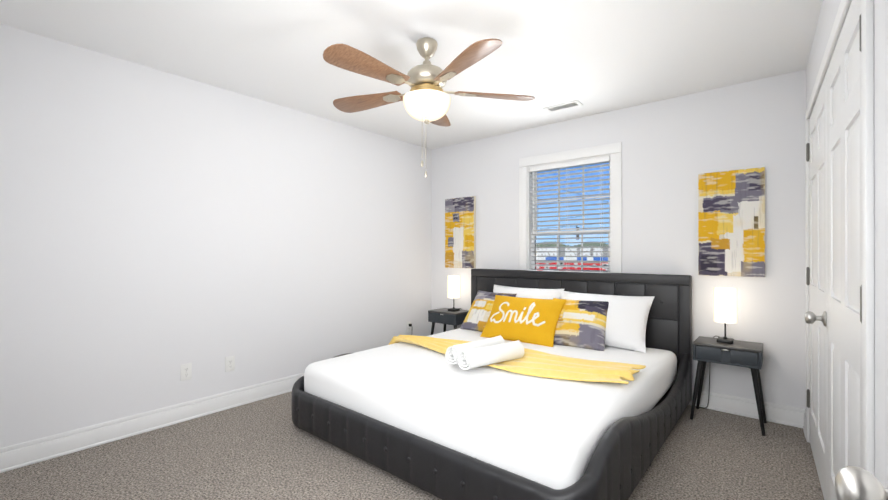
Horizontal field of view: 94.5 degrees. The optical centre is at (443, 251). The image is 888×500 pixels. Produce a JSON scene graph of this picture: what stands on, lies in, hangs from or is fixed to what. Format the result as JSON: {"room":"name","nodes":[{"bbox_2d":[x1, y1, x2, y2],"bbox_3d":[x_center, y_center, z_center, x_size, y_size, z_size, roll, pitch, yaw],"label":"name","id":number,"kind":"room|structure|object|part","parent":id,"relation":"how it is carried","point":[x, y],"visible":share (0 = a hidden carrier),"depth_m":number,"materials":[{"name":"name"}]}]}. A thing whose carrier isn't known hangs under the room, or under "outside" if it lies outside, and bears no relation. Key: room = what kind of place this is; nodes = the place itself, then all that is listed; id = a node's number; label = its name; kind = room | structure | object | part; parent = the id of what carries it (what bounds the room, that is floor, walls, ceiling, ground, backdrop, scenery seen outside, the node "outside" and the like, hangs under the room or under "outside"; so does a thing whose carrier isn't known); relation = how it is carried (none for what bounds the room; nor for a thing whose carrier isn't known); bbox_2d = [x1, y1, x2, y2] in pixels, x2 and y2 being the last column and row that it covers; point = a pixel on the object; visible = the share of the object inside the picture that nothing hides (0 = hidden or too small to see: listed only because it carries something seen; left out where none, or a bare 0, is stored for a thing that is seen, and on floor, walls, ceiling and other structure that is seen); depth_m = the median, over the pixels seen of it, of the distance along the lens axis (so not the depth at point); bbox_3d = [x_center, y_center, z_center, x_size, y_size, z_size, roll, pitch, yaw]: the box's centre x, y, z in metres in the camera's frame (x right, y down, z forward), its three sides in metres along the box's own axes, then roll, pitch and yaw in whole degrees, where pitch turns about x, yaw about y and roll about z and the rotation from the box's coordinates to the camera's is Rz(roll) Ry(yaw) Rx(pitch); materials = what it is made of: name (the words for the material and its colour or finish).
{"room":"bedroom","nodes":[
{"label":"bedroom","id":0,"kind":"room"},
{"bbox_2d":[0,24,430,447],"bbox_3d":[-1.794,-0.020,3.072,0.120,2.440,5.240,0,0,40],"label":"wall","id":1,"kind":"structure","parent":0,"point":[158,228],"depth_m":2.87,"materials":[{"name":"white paint"}]},
{"bbox_2d":[0,372,304,472],"bbox_3d":[-1.383,1.134,3.457,0.020,0.132,3.880,0,0,40],"label":"baseboard","id":2,"kind":"structure","parent":1,"relation":"attached to","point":[19,455],"depth_m":2.67,"materials":[{"name":"white wood"}]},
{"bbox_2d":[180,363,191,380],"bbox_3d":[-1.833,0.854,2.921,0.010,0.115,0.070,0,0,40],"label":"electrical outlet","id":3,"kind":"object","parent":1,"relation":"attached to","point":[186,371],"visible":1,"depth_m":2.92,"materials":[{"name":"white plastic"}]},
{"bbox_2d":[225,356,234,371],"bbox_3d":[-1.642,0.860,3.152,0.010,0.115,0.070,0,0,40],"label":"electrical outlet","id":4,"kind":"object","parent":1,"relation":"attached to","point":[229,363],"visible":1,"depth_m":3.15,"materials":[{"name":"white plastic"}]},
{"bbox_2d":[407,321,411,331],"bbox_3d":[-0.358,0.837,4.633,0.063,0.117,0.088,0,0,40],"label":"electrical outlet","id":5,"kind":"object","parent":1,"relation":"attached to","point":[409,324],"visible":0.75,"depth_m":4.60,"materials":[{"name":"white plastic"}]},
{"bbox_2d":[0,0,822,148],"bbox_3d":[-0.355,-1.243,1.880,3.860,0.001,5.240,0,0,40],"label":"ceiling","id":6,"kind":"structure","parent":0,"point":[593,57],"depth_m":2.47,"materials":[{"name":"white paint"}]},
{"bbox_2d":[323,37,534,177],"bbox_3d":[-0.139,-0.831,2.406,1.290,0.819,1.254,0,0,40],"label":"fan","id":7,"kind":"object","parent":6,"relation":"hanging from","point":[426,99],"visible":1,"depth_m":2.33,"materials":[{"name":"brown wood"}]},
{"bbox_3d":[-0.102,-0.850,2.435,0.284,0.136,0.284,0,0,40],"label":"lamp shade","id":8,"kind":"part","parent":7,"relation":"part of","materials":[{"name":"white glass"}]},
{"bbox_2d":[543,100,582,112],"bbox_3d":[1.014,-1.234,3.498,0.300,0.009,0.140,0,0,40],"label":"ceiling vent","id":9,"kind":"object","parent":6,"relation":"in","point":[564,106],"visible":1,"depth_m":3.48,"materials":[{"name":"white plastic"}]},
{"bbox_2d":[0,391,823,499],"bbox_3d":[-0.355,1.197,1.875,3.860,0.001,5.240,0,0,40],"label":"floor","id":10,"kind":"structure","parent":0,"point":[266,449],"depth_m":2.28,"materials":[{"name":"carpet"}]},
{"bbox_2d":[428,308,468,334],"bbox_3d":[0.066,0.926,4.528,0.429,0.556,0.292,0,0,40],"label":"nightstand","id":11,"kind":"object","parent":10,"relation":"on","point":[444,316],"visible":0.71,"depth_m":4.42,"materials":[{"name":"wood"}]},
{"bbox_2d":[447,275,461,311],"bbox_3d":[0.123,0.730,4.570,0.143,0.938,0.280,0,0,11],"label":"lamp","id":12,"kind":"object","parent":11,"relation":"on","point":[453,286],"visible":0.9,"depth_m":4.44,"materials":[{"name":"white fabric"}]},
{"bbox_3d":[0.108,0.381,4.501,0.140,0.240,0.140,0,0,40],"label":"lamp shade","id":13,"kind":"part","parent":12,"relation":"part of","materials":[{"name":"white fabric"}]},
{"bbox_2d":[291,269,691,499],"bbox_3d":[0.419,0.689,2.974,2.065,1.019,2.233,0,0,40],"label":"bed","id":14,"kind":"object","parent":10,"relation":"on","point":[539,385],"visible":1,"depth_m":2.39,"materials":[{"name":"fabric"}]},
{"bbox_2d":[460,290,516,331],"bbox_3d":[0.422,0.575,3.949,0.507,0.362,0.332,0,0,40],"label":"pillow","id":15,"kind":"object","parent":14,"relation":"on","point":[476,319],"depth_m":3.91,"materials":[{"name":"fabric"}]},
{"bbox_3d":[0.412,0.874,2.965,1.906,0.270,2.053,0,0,40],"label":"mattress","id":16,"kind":"part","parent":14,"relation":"part of","materials":[{"name":"white fabric"}]},
{"bbox_2d":[388,335,645,383],"bbox_3d":[0.345,0.754,2.924,1.891,0.134,0.590,0,0,40],"label":"throw blanket","id":17,"kind":"object","parent":14,"relation":"on","point":[534,365],"depth_m":2.58,"materials":[{"name":"yellow fabric"}]},
{"bbox_2d":[493,285,563,298],"bbox_3d":[0.729,0.543,3.888,0.760,0.416,0.290,0,0,40],"label":"pillow","id":18,"kind":"object","parent":14,"relation":"on","point":[523,291],"depth_m":3.86,"materials":[{"name":"white fabric"}]},
{"bbox_2d":[553,298,608,350],"bbox_3d":[1.082,0.579,3.343,0.516,0.352,0.360,0,0,40],"label":"pillow","id":19,"kind":"object","parent":14,"relation":"on","point":[582,324],"depth_m":3.26,"materials":[{"name":"fabric"}]},
{"bbox_2d":[561,291,654,352],"bbox_3d":[1.282,0.551,3.395,0.780,0.398,0.306,0,0,40],"label":"pillow","id":20,"kind":"object","parent":14,"relation":"on","point":[627,318],"depth_m":3.25,"materials":[{"name":"white fabric"}]},
{"bbox_2d":[690,336,766,435],"bbox_3d":[2.012,0.923,2.912,0.429,0.556,0.292,0,0,40],"label":"nightstand","id":21,"kind":"object","parent":10,"relation":"on","point":[746,354],"visible":1,"depth_m":2.83,"materials":[{"name":"painted wood"},{"name":"black paint"}]},
{"bbox_2d":[695,287,736,407],"bbox_3d":[1.979,0.727,3.009,0.285,0.938,0.235,0,0,40],"label":"lamp","id":22,"kind":"object","parent":21,"relation":"on","point":[725,305],"visible":0.9,"depth_m":2.88,"materials":[{"name":"white fabric"}]},
{"bbox_3d":[2.004,0.378,2.927,0.140,0.240,0.140,0,0,40],"label":"lamp shade","id":23,"kind":"part","parent":22,"relation":"part of","materials":[{"name":"white fabric"}]},
{"bbox_2d":[431,69,805,408],"bbox_3d":[1.286,-0.019,3.855,3.860,2.440,0.140,0,0,40],"label":"wall","id":24,"kind":"structure","parent":0,"point":[673,148],"depth_m":3.22,"materials":[{"name":"white paint"}]},
{"bbox_2d":[445,196,475,267],"bbox_3d":[0.182,-0.215,4.658,0.415,0.795,0.032,0,0,40],"label":"art","id":25,"kind":"object","parent":24,"relation":"attached to","point":[460,232],"visible":1,"depth_m":4.63,"materials":[{"name":"fabric"}]},
{"bbox_2d":[519,142,621,272],"bbox_3d":[1.190,-0.183,3.912,1.036,1.532,0.175,0,0,40],"label":"window","id":26,"kind":"structure","parent":24,"relation":"in","point":[613,150],"depth_m":3.87,"materials":[{"name":"white"}]},
{"bbox_2d":[529,156,609,271],"bbox_3d":[1.171,-0.187,3.889,0.784,1.320,0.065,0,0,40],"label":"window blinds","id":27,"kind":"object","parent":26,"relation":"attached to","point":[600,160],"visible":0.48,"depth_m":3.87,"materials":[{"name":"white plastic"}]},
{"bbox_2d":[698,167,764,276],"bbox_3d":[2.124,-0.210,3.045,0.405,0.780,0.032,0,0,40],"label":"art","id":28,"kind":"object","parent":24,"relation":"attached to","point":[731,222],"visible":1,"depth_m":3.02,"materials":[{"name":"fabric"}]},
{"bbox_2d":[688,388,805,431],"bbox_3d":[1.170,1.135,3.846,3.390,0.132,0.020,0,0,40],"label":"baseboard","id":29,"kind":"structure","parent":24,"relation":"attached to","point":[776,413],"depth_m":2.97,"materials":[{"name":"white wood"}]},
{"bbox_2d":[806,0,887,488],"bbox_3d":[1.094,-0.025,0.740,0.522,2.440,5.107,0,0,40],"label":"wall","id":30,"kind":"structure","parent":0,"point":[827,15],"depth_m":1.06,"materials":[{"name":"white paint"}]},
{"bbox_2d":[804,72,827,499],"bbox_3d":[2.012,0.181,2.225,0.112,2.010,0.892,0,0,40],"label":"closet door","id":31,"kind":"structure","parent":30,"relation":"in","point":[816,317],"depth_m":2.15,"materials":[{"name":"painted wood"},{"name":"white paint"}]},
{"bbox_2d":[805,0,874,475],"bbox_3d":[1.780,0.152,1.834,0.192,2.091,1.921,0,0,40],"label":"trim","id":32,"kind":"structure","parent":30,"relation":"attached to","point":[868,297],"depth_m":1.11,"materials":[{"name":"white wood"}]},
{"bbox_2d":[827,0,861,499],"bbox_3d":[1.486,0.180,1.496,0.080,2.010,0.892,0,0,40],"label":"closet door","id":33,"kind":"structure","parent":30,"relation":"in","point":[844,198],"depth_m":1.47,"materials":[{"name":"white wood"}]},
{"bbox_2d":[835,466,887,499],"bbox_3d":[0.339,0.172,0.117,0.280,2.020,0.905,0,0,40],"label":"door knob","id":34,"kind":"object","parent":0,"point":[854,483],"depth_m":0.46,"materials":[{"name":"silver metal"}]},
{"label":"outside","id":35,"kind":"structure","parent":0,"visible":0},
{"bbox_2d":[537,163,608,272],"bbox_3d":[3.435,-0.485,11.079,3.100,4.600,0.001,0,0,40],"label":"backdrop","id":36,"kind":"structure","parent":35,"point":[573,226],"depth_m":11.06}
]}

